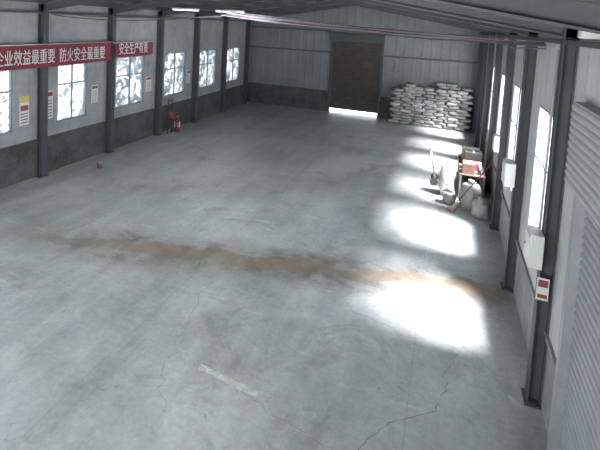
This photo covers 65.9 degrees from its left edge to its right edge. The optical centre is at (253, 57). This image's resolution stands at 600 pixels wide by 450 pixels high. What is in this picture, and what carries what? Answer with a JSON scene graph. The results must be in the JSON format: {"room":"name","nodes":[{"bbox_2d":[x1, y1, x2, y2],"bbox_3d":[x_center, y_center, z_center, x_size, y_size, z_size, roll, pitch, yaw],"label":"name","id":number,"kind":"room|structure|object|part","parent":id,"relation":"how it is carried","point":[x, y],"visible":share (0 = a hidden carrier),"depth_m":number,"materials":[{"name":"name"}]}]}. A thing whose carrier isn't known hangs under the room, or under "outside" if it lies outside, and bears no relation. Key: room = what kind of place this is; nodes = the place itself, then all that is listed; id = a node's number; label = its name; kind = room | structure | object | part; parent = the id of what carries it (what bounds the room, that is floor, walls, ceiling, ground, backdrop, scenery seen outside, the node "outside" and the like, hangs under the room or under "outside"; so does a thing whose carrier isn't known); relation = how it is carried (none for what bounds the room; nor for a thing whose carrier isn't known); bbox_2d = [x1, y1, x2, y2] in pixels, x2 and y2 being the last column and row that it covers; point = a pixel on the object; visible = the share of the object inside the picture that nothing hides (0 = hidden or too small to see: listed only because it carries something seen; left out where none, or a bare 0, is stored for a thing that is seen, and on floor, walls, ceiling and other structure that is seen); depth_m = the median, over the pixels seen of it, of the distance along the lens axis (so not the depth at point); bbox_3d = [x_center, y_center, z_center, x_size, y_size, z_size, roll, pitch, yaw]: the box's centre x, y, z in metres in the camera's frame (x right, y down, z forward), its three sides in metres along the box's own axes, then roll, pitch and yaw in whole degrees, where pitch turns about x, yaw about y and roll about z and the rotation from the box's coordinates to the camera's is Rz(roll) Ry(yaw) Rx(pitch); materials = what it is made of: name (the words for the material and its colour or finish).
{"room":"warehouse interior","nodes":[
{"label":"warehouse interior","id":0,"kind":"room"},
{"bbox_2d":[0,0,251,188],"bbox_3d":[-5.940,0.847,14.912,0.180,5.320,28.600,5,5,23],"label":"wall","id":1,"kind":"structure","parent":0,"point":[17,164],"depth_m":15.85,"materials":[{"name":"grey metal"}]},
{"bbox_2d":[0,70,12,134],"bbox_3d":[-7.084,1.222,12.211,0.050,1.900,1.500,5,5,23],"label":"window","id":2,"kind":"structure","parent":1,"relation":"in","point":[5,76],"depth_m":12.74,"materials":[{"name":"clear glass"}]},
{"bbox_2d":[19,95,28,125],"bbox_3d":[-6.602,1.539,13.233,0.014,0.850,0.320,5,5,23],"label":"poster","id":3,"kind":"object","parent":1,"relation":"attached to","point":[23,100],"visible":1,"depth_m":13.22,"materials":[{"name":"paper"}]},
{"bbox_2d":[48,90,52,118],"bbox_3d":[-6.260,1.451,14.023,0.014,0.870,0.350,5,5,23],"label":"poster","id":4,"kind":"object","parent":1,"relation":"attached to","point":[50,93],"visible":0.64,"depth_m":14.09,"materials":[{"name":"paper"}]},
{"bbox_2d":[0,41,113,70],"bbox_3d":[-6.048,-0.050,13.461,0.072,0.690,5.750,5,5,23],"label":"banner","id":5,"kind":"object","parent":1,"relation":"attached to","point":[12,57],"visible":1,"depth_m":13.60,"materials":[{"name":"red fabric"}]},
{"bbox_3d":[-6.038,-0.384,13.436,0.017,0.020,5.750,5,5,23],"label":"cord","id":6,"kind":"part","parent":5,"relation":"part of","materials":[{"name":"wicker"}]},
{"bbox_2d":[57,63,86,121],"bbox_3d":[-5.915,1.058,14.936,0.050,1.900,1.260,5,5,23],"label":"window","id":7,"kind":"structure","parent":1,"relation":"in","point":[72,79],"depth_m":14.94,"materials":[{"name":"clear glass"}]},
{"bbox_2d":[91,85,97,102],"bbox_3d":[-5.478,1.258,15.829,0.014,0.600,0.300,5,5,23],"label":"poster","id":8,"kind":"object","parent":1,"relation":"attached to","point":[94,88],"visible":1,"depth_m":15.81,"materials":[{"name":"paper"}]},
{"bbox_2d":[0,83,249,150],"bbox_3d":[-5.910,2.399,14.993,0.050,0.060,28.600,5,5,23],"label":"trim","id":9,"kind":"structure","parent":1,"relation":"attached to","point":[118,118],"depth_m":15.95,"materials":[{"name":"grey metal"}]},
{"bbox_2d":[115,56,143,107],"bbox_3d":[-4.762,0.895,17.625,0.050,1.900,1.700,5,5,23],"label":"window","id":10,"kind":"structure","parent":1,"relation":"in","point":[129,70],"depth_m":17.60,"materials":[{"name":"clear glass"}]},
{"bbox_2d":[115,41,154,56],"bbox_3d":[-4.434,-0.297,17.221,0.072,0.552,2.450,5,5,23],"label":"banner","id":11,"kind":"object","parent":1,"relation":"attached to","point":[123,49],"visible":1,"depth_m":17.12,"materials":[{"name":"red fabric"}]},
{"bbox_2d":[146,76,150,91],"bbox_3d":[-4.268,1.087,18.651,0.014,0.600,0.350,5,5,23],"label":"poster","id":12,"kind":"object","parent":1,"relation":"attached to","point":[148,79],"visible":1,"depth_m":18.63,"materials":[{"name":"paper"}]},
{"bbox_2d":[164,52,185,96],"bbox_3d":[-3.542,0.724,20.470,0.050,1.900,1.700,5,5,23],"label":"window","id":13,"kind":"structure","parent":1,"relation":"in","point":[174,75],"depth_m":20.47,"materials":[{"name":"clear glass"}]},
{"bbox_2d":[186,70,189,83],"bbox_3d":[-3.058,0.917,21.472,0.014,0.600,0.300,5,5,23],"label":"poster","id":14,"kind":"object","parent":1,"relation":"attached to","point":[188,71],"visible":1,"depth_m":21.45,"materials":[{"name":"paper"}]},
{"bbox_2d":[199,49,216,88],"bbox_3d":[-2.352,0.557,23.245,0.050,1.900,1.750,5,5,23],"label":"window","id":15,"kind":"structure","parent":1,"relation":"in","point":[207,73],"depth_m":23.26,"materials":[{"name":"clear glass"}]},
{"bbox_2d":[226,47,239,81],"bbox_3d":[-1.191,0.394,25.953,0.050,1.900,1.750,5,5,23],"label":"window","id":16,"kind":"structure","parent":1,"relation":"in","point":[233,54],"depth_m":25.96,"materials":[{"name":"clear glass"}]},
{"bbox_2d":[5,0,333,13],"bbox_3d":[0.086,-1.745,12.172,12.340,1.135,28.600,5,5,23],"label":"roof","id":17,"kind":"structure","parent":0,"point":[98,4],"depth_m":17.04,"materials":[{"name":"grey metal"}]},
{"bbox_2d":[53,10,546,49],"bbox_3d":[0.178,-0.948,12.557,12.013,0.523,8.711,5,5,23],"label":"cable bundle","id":18,"kind":"object","parent":17,"relation":"hanging from","point":[405,33],"visible":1,"depth_m":8.10,"materials":[{"name":"grey metal"}]},
{"bbox_2d":[116,0,279,13],"bbox_3d":[1.314,-1.808,15.081,12.011,1.010,8.932,5,5,23],"label":"roof bracing","id":19,"kind":"structure","parent":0,"point":[140,0],"depth_m":19.06,"materials":[{"name":"grey metal"}]},
{"bbox_2d":[0,101,547,449],"bbox_3d":[-0.209,4.084,12.649,13.000,0.202,29.000,5,5,23],"label":"floor","id":20,"kind":"structure","parent":0,"point":[297,220],"depth_m":8.28,"materials":[{"name":"concrete"}]},
{"bbox_2d":[35,3,48,177],"bbox_3d":[-6.262,1.005,13.643,0.240,5.180,0.300,5,5,23],"label":"steel column","id":21,"kind":"structure","parent":20,"relation":"on","point":[43,19],"depth_m":13.64,"materials":[{"name":"grey metal"}]},
{"bbox_2d":[97,161,102,167],"bbox_3d":[-4.986,3.468,14.879,0.187,0.200,0.190,5,5,23],"label":"paint bucket","id":22,"kind":"object","parent":20,"relation":"on","point":[99,163],"visible":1,"depth_m":14.81,"materials":[{"name":"red metal"}]},
{"bbox_2d":[104,8,116,153],"bbox_3d":[-5.093,0.841,16.370,0.240,5.180,0.300,5,5,23],"label":"steel column","id":23,"kind":"structure","parent":20,"relation":"on","point":[111,29],"depth_m":16.36,"materials":[{"name":"grey metal"}]},
{"bbox_2d":[153,11,164,135],"bbox_3d":[-3.924,0.676,19.096,0.240,5.180,0.300,5,5,23],"label":"steel column","id":24,"kind":"structure","parent":20,"relation":"on","point":[160,23],"depth_m":19.07,"materials":[{"name":"grey metal"}]},
{"bbox_2d":[167,98,174,133],"bbox_3d":[-3.502,2.506,19.579,0.260,1.500,0.350,5,5,23],"label":"stand","id":25,"kind":"object","parent":20,"relation":"on","point":[170,115],"visible":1,"depth_m":19.50,"materials":[{"name":"metal"}]},
{"bbox_2d":[174,113,179,131],"bbox_3d":[-3.303,2.844,20.018,0.238,0.775,0.254,5,5,23],"label":"fire extinguisher","id":26,"kind":"object","parent":20,"relation":"on","point":[177,119],"visible":1,"depth_m":19.94,"materials":[{"name":"red paint"}]},
{"bbox_2d":[153,253,209,435],"bbox_3d":[-1.340,4.332,7.657,2.050,0.001,3.882,5,5,23],"label":"crack","id":27,"kind":"object","parent":20,"relation":"on","point":[181,253],"depth_m":6.53,"materials":[{"name":"grey concrete"}]},
{"bbox_2d":[190,13,200,122],"bbox_3d":[-2.755,0.512,21.822,0.240,5.180,0.300,5,5,23],"label":"steel column","id":28,"kind":"structure","parent":20,"relation":"on","point":[197,23],"depth_m":21.80,"materials":[{"name":"grey metal"}]},
{"bbox_2d":[219,15,228,111],"bbox_3d":[-1.586,0.348,24.549,0.240,5.180,0.300,5,5,23],"label":"steel column","id":29,"kind":"structure","parent":20,"relation":"on","point":[225,23],"depth_m":24.52,"materials":[{"name":"grey metal"}]},
{"bbox_2d":[242,18,250,103],"bbox_3d":[-0.417,0.184,27.275,0.240,5.180,0.300,5,5,23],"label":"steel column","id":30,"kind":"structure","parent":20,"relation":"on","point":[248,24],"depth_m":27.26,"materials":[{"name":"grey metal"}]},
{"bbox_2d":[204,364,331,448],"bbox_3d":[0.574,4.590,5.637,3.231,0.001,0.899,5,5,23],"label":"crack","id":31,"kind":"object","parent":20,"relation":"on","point":[204,364],"depth_m":5.93,"materials":[{"name":"grey concrete"}]},
{"bbox_2d":[358,347,464,449],"bbox_3d":[2.116,4.636,6.013,1.249,0.001,3.389,5,5,23],"label":"crack","id":32,"kind":"object","parent":20,"relation":"on","point":[463,347],"depth_m":6.00,"materials":[{"name":"grey concrete"}]},
{"bbox_2d":[351,310,509,401],"bbox_3d":[2.587,4.564,7.173,2.372,0.001,1.013,5,5,23],"label":"crack","id":33,"kind":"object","parent":20,"relation":"on","point":[351,310],"depth_m":7.25,"materials":[{"name":"grey concrete"}]},
{"bbox_2d":[388,82,473,131],"bbox_3d":[9.029,2.409,23.599,3.989,2.291,0.937,5,5,23],"label":"sacks","id":34,"kind":"object","parent":20,"relation":"on","point":[446,106],"visible":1,"depth_m":23.25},
{"bbox_2d":[430,147,438,185],"bbox_3d":[5.948,3.542,14.908,0.536,1.116,0.610,5,5,23],"label":"shovel","id":35,"kind":"object","parent":20,"relation":"on","point":[434,176],"visible":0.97,"depth_m":14.74,"materials":[{"name":"metal"}]},
{"bbox_2d":[438,159,456,194],"bbox_3d":[5.865,3.662,13.941,0.485,1.112,0.582,5,5,23],"label":"woven bag","id":36,"kind":"object","parent":20,"relation":"on","point":[447,173],"visible":0.82,"depth_m":13.75,"materials":[{"name":"white plastic"}]},
{"bbox_2d":[441,187,455,203],"bbox_3d":[5.614,3.993,13.306,0.423,0.484,0.392,3,5,4],"label":"woven bag","id":37,"kind":"object","parent":20,"relation":"on","point":[448,195],"visible":0.98,"depth_m":13.19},
{"bbox_2d":[447,163,491,211],"bbox_3d":[5.936,3.573,12.689,1.042,1.504,0.219,3,5,5],"label":"broom","id":38,"kind":"object","parent":20,"relation":"on","point":[452,207],"visible":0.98,"depth_m":12.69,"materials":[{"name":"wood handle"},{"name":"straw bristles"}]},
{"bbox_3d":[6.050,3.440,12.613,0.822,1.216,0.028,4,5,11],"label":"handle","id":39,"kind":"part","parent":38,"relation":"part of","materials":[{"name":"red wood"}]},
{"bbox_2d":[458,179,481,209],"bbox_3d":[6.104,3.886,12.987,0.614,0.868,0.511,1,5,-25],"label":"woven bag","id":40,"kind":"object","parent":20,"relation":"on","point":[465,202],"visible":0.77,"depth_m":12.81,"materials":[{"name":"white plastic"}]},
{"bbox_2d":[462,175,478,184],"bbox_3d":[6.596,3.954,14.028,0.440,0.502,0.500,5,5,23],"label":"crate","id":41,"kind":"object","parent":20,"relation":"on","point":[464,178],"visible":0.36,"depth_m":14.01,"materials":[{"name":"plastic"}]},
{"bbox_2d":[457,154,485,199],"bbox_3d":[6.800,3.778,14.475,0.700,0.800,2.300,5,5,23],"label":"workbench","id":42,"kind":"object","parent":20,"relation":"on","point":[459,170],"visible":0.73,"depth_m":13.61,"materials":[{"name":"red wood"}]},
{"bbox_2d":[462,160,474,174],"bbox_3d":[6.357,3.272,13.626,0.330,0.302,0.350,5,5,23],"label":"wooden box","id":43,"kind":"object","parent":42,"relation":"on","point":[468,167],"visible":1,"depth_m":13.48,"materials":[{"name":"red wood"}]},
{"bbox_2d":[462,146,479,159],"bbox_3d":[7.113,3.164,15.094,0.500,0.352,0.450,5,5,23],"label":"cardboard box","id":44,"kind":"object","parent":42,"relation":"on","point":[463,147],"visible":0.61,"depth_m":15.04,"materials":[{"name":"brown cardboard"}]},
{"bbox_2d":[464,160,478,170],"bbox_3d":[6.634,3.300,14.054,0.450,0.202,0.350,5,5,23],"label":"box","id":45,"kind":"object","parent":42,"relation":"on","point":[476,162],"visible":0.23,"depth_m":13.88,"materials":[{"name":"cardboard"}]},
{"bbox_2d":[464,149,482,163],"bbox_3d":[6.934,3.175,14.545,0.500,0.402,0.400,5,5,23],"label":"crate","id":46,"kind":"object","parent":42,"relation":"on","point":[472,155],"visible":0.6,"depth_m":14.38,"materials":[{"name":"plastic"}]},
{"bbox_2d":[477,162,481,174],"bbox_3d":[6.619,3.267,13.486,0.100,0.360,0.100,5,5,23],"label":"thermos","id":47,"kind":"object","parent":42,"relation":"on","point":[479,163],"visible":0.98,"depth_m":13.45,"materials":[{"name":"blue plastic"}]},
{"bbox_2d":[471,34,484,132],"bbox_3d":[10.946,1.132,22.459,0.205,5.180,0.300,5,5,23],"label":"steel column","id":48,"kind":"structure","parent":20,"relation":"on","point":[481,45],"depth_m":22.45,"materials":[{"name":"grey metal"}]},
{"bbox_2d":[471,196,489,219],"bbox_3d":[6.079,4.060,12.349,0.454,0.612,0.443,5,5,23],"label":"woven bag","id":49,"kind":"object","parent":20,"relation":"on","point":[480,208],"visible":1,"depth_m":12.22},
{"bbox_2d":[474,31,489,147],"bbox_3d":[9.777,1.296,19.733,0.205,5.180,0.300,5,5,23],"label":"steel column","id":50,"kind":"structure","parent":20,"relation":"on","point":[485,47],"depth_m":19.72,"materials":[{"name":"grey metal"}]},
{"bbox_2d":[480,31,495,166],"bbox_3d":[8.608,1.461,17.007,0.205,5.180,0.300,5,5,23],"label":"steel column","id":51,"kind":"structure","parent":20,"relation":"on","point":[491,45],"depth_m":16.98,"materials":[{"name":"grey metal"}]},
{"bbox_2d":[484,32,504,192],"bbox_3d":[7.439,1.625,14.280,0.205,5.180,0.300,5,5,23],"label":"steel column","id":52,"kind":"structure","parent":20,"relation":"on","point":[499,48],"depth_m":14.26,"materials":[{"name":"grey metal"}]},
{"bbox_2d":[489,32,517,230],"bbox_3d":[6.270,1.789,11.554,0.205,5.180,0.300,5,5,23],"label":"steel column","id":53,"kind":"structure","parent":20,"relation":"on","point":[511,52],"depth_m":11.53,"materials":[{"name":"grey metal"}]},
{"bbox_2d":[492,134,499,151],"bbox_3d":[6.122,2.167,11.639,0.140,0.400,0.300,5,5,23],"label":"junction box","id":54,"kind":"object","parent":53,"relation":"attached to","point":[496,138],"visible":1,"depth_m":11.51,"materials":[{"name":"white plastic"}]},
{"bbox_2d":[500,31,538,292],"bbox_3d":[5.101,1.954,8.828,0.205,5.180,0.300,5,5,23],"label":"steel column","id":55,"kind":"structure","parent":20,"relation":"on","point":[507,285],"depth_m":8.81,"materials":[{"name":"grey metal"}]},
{"bbox_2d":[501,158,516,187],"bbox_3d":[4.923,2.230,8.899,0.200,0.450,0.420,5,5,23],"label":"junction box","id":56,"kind":"object","parent":55,"relation":"attached to","point":[508,174],"visible":0.94,"depth_m":8.72,"materials":[{"name":"white metal"}]},
{"bbox_2d":[521,28,579,409],"bbox_3d":[3.931,2.118,6.101,0.205,5.180,0.300,5,5,23],"label":"steel column","id":57,"kind":"structure","parent":20,"relation":"on","point":[532,392],"depth_m":6.06,"materials":[{"name":"grey metal"}]},
{"bbox_2d":[374,0,576,39],"bbox_3d":[-1.612,-1.339,8.270,12.597,1.288,0.140,5,5,23],"label":"rafter","id":58,"kind":"object","parent":57,"relation":"on","point":[521,24],"depth_m":6.26,"materials":[{"name":"grey metal"}]},
{"bbox_2d":[524,225,544,269],"bbox_3d":[3.752,2.545,6.173,0.180,0.450,0.360,5,5,23],"label":"junction box","id":59,"kind":"object","parent":57,"relation":"attached to","point":[534,241],"visible":0.97,"depth_m":6.02,"materials":[{"name":"white metal"}]},
{"bbox_2d":[512,45,558,229],"bbox_3d":[4.484,1.026,7.445,0.028,2.410,3.008,5,5,23],"label":"conduit","id":60,"kind":"object","parent":59,"relation":"attached to","point":[557,53],"visible":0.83,"depth_m":6.11,"materials":[{"name":"white plastic"}]},
{"bbox_2d":[535,277,549,301],"bbox_3d":[3.806,3.059,6.062,0.140,0.300,0.014,5,5,23],"label":"warning sign","id":61,"kind":"object","parent":57,"relation":"attached to","point":[542,288],"visible":1,"depth_m":6.06,"materials":[{"name":"paper"}]},
{"bbox_2d":[40,0,535,36],"bbox_3d":[-0.443,-1.504,10.997,12.597,1.288,0.140,5,5,23],"label":"rafter","id":62,"kind":"object","parent":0,"point":[57,4],"depth_m":9.45,"materials":[{"name":"grey metal"}]},
{"bbox_2d":[109,0,515,34],"bbox_3d":[0.726,-1.668,13.723,12.597,1.288,0.140,5,5,23],"label":"rafter","id":63,"kind":"object","parent":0,"point":[155,3],"depth_m":15.10,"materials":[{"name":"grey metal"}]},
{"bbox_2d":[158,0,502,33],"bbox_3d":[1.896,-1.832,16.449,12.597,1.288,0.140,5,5,23],"label":"rafter","id":64,"kind":"object","parent":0,"point":[226,3],"depth_m":17.63,"materials":[{"name":"grey metal"}]},
{"bbox_2d":[195,0,492,32],"bbox_3d":[3.065,-1.996,19.176,12.597,1.288,0.140,5,5,23],"label":"rafter","id":65,"kind":"object","parent":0,"point":[284,2],"depth_m":20.08,"materials":[{"name":"grey metal"}]},
{"bbox_2d":[99,0,599,10],"bbox_3d":[0.082,-1.835,12.168,13.300,1.210,29.400,5,5,23],"label":"ceiling","id":66,"kind":"structure","parent":0,"point":[188,3],"depth_m":18.84,"materials":[{"name":"grey metal"}]},
{"bbox_2d":[172,1,199,10],"bbox_3d":[-2.494,-1.970,16.861,1.100,0.518,0.160,5,5,23],"label":"fluorescent light","id":67,"kind":"object","parent":66,"relation":"hanging from","point":[184,9],"visible":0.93,"depth_m":16.75,"materials":[{"name":"white plastic"}]},
{"bbox_2d":[215,0,244,12],"bbox_3d":[-0.834,-1.984,16.148,1.100,0.824,0.160,5,5,23],"label":"fluorescent light","id":68,"kind":"object","parent":66,"relation":"hanging from","point":[216,10],"visible":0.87,"depth_m":16.04,"materials":[{"name":"white plastic"}]},
{"bbox_2d":[226,0,487,32],"bbox_3d":[4.234,-2.161,21.902,12.597,1.288,0.140,5,5,23],"label":"rafter","id":69,"kind":"object","parent":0,"point":[328,2],"depth_m":22.69,"materials":[{"name":"grey metal"}]},
{"bbox_2d":[248,3,480,128],"bbox_3d":[5.614,0.018,25.589,12.600,6.371,0.180,5,5,23],"label":"wall","id":70,"kind":"structure","parent":0,"point":[291,78],"depth_m":25.78,"materials":[{"name":"grey metal"}]},
{"bbox_2d":[327,33,384,117],"bbox_3d":[5.594,0.967,25.470,2.940,4.500,0.440,5,5,23],"label":"door","id":71,"kind":"structure","parent":70,"relation":"in","point":[356,60],"depth_m":25.56,"materials":[{"name":"paint"}]},
{"bbox_2d":[250,26,479,63],"bbox_3d":[5.607,-0.786,25.413,12.600,1.300,0.060,5,5,23],"label":"trim","id":72,"kind":"structure","parent":70,"relation":"attached to","point":[459,61],"depth_m":26.14,"materials":[{"name":"metal"}]},
{"bbox_2d":[251,3,481,31],"bbox_3d":[5.403,-2.325,24.628,12.597,1.288,0.140,5,5,23],"label":"rafter","id":73,"kind":"object","parent":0,"point":[342,5],"depth_m":25.45,"materials":[{"name":"grey metal"}]},
{"bbox_2d":[423,0,599,33],"bbox_3d":[-2.781,-1.175,5.544,12.597,1.288,0.140,5,5,23],"label":"rafter","id":74,"kind":"object","parent":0,"point":[582,15],"depth_m":3.44,"materials":[{"name":"grey metal"}]},
{"bbox_2d":[479,33,599,434],"bbox_3d":[5.765,1.824,9.952,0.120,5.320,28.600,5,5,23],"label":"wall","id":75,"kind":"structure","parent":0,"point":[587,85],"depth_m":7.55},
{"bbox_2d":[488,66,494,130],"bbox_3d":[8.234,1.506,15.793,0.050,2.350,1.700,5,5,23],"label":"window","id":76,"kind":"structure","parent":75,"relation":"in","point":[494,66],"depth_m":16.53,"materials":[{"name":"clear glass"}]},
{"bbox_2d":[496,73,504,153],"bbox_3d":[7.073,1.669,13.086,0.050,2.350,1.800,5,5,23],"label":"window","id":77,"kind":"structure","parent":75,"relation":"in","point":[503,74],"depth_m":13.85,"materials":[{"name":"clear glass"}]},
{"bbox_2d":[508,84,521,192],"bbox_3d":[5.893,1.835,10.333,0.050,2.350,1.800,5,5,23],"label":"window","id":78,"kind":"structure","parent":75,"relation":"in","point":[515,85],"depth_m":11.07,"materials":[{"name":"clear glass"}]},
{"bbox_2d":[477,112,555,369],"bbox_3d":[7.420,3.216,14.338,0.040,0.060,19.400,5,5,23],"label":"trim","id":79,"kind":"structure","parent":75,"relation":"attached to","point":[547,338],"depth_m":7.61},
{"bbox_2d":[528,104,552,226],"bbox_3d":[4.574,2.020,7.259,0.050,2.350,1.700,5,5,23],"label":"window","id":80,"kind":"structure","parent":75,"relation":"in","point":[537,157],"depth_m":7.94,"materials":[{"name":"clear glass"}]},
{"bbox_2d":[546,101,599,449],"bbox_3d":[2.931,2.733,3.675,0.260,4.250,3.750,5,5,23],"label":"shutter door","id":81,"kind":"structure","parent":75,"relation":"in","point":[574,423],"depth_m":4.94,"materials":[{"name":"grey metal"}]},
{"bbox_2d":[578,30,599,39],"bbox_3d":[3.571,-0.262,4.828,0.240,0.150,0.200,5,5,23],"label":"floodlight","id":82,"kind":"object","parent":75,"relation":"attached to","point":[581,34],"visible":0.51,"depth_m":4.77,"materials":[{"name":"white plastic"}]},
{"label":"outside","id":83,"kind":"structure","parent":0,"visible":0},
{"bbox_2d":[330,108,552,227],"bbox_3d":[-1.571,3.464,22.677,160.000,0.120,180.000,5,5,23],"label":"ground","id":84,"kind":"structure","parent":83,"point":[331,109],"depth_m":24.40,"materials":[{"name":"concrete"}]},
{"bbox_3d":[-7.431,1.169,10.917,0.240,5.180,0.300,5,5,23],"label":"steel column","id":85,"kind":"structure","parent":0,"visible":0},
{"bbox_2d":[0,10,253,21],"bbox_3d":[-5.638,-1.377,14.649,0.100,0.060,28.600,5,5,23],"label":"beam","id":86,"kind":"structure","parent":85,"relation":"attached to","point":[14,11],"depth_m":15.57,"materials":[{"name":"metal"}]},
{"bbox_3d":[1.593,2.446,0.649,0.205,5.180,0.300,5,5,23],"label":"steel column","id":87,"kind":"structure","parent":0,"visible":0},
{"bbox_2d":[480,32,599,48],"bbox_3d":[5.709,-0.429,9.840,0.100,0.060,28.600,5,5,23],"label":"beam","id":88,"kind":"structure","parent":87,"relation":"attached to","point":[596,45],"depth_m":6.09,"materials":[{"name":"metal"}]}
]}

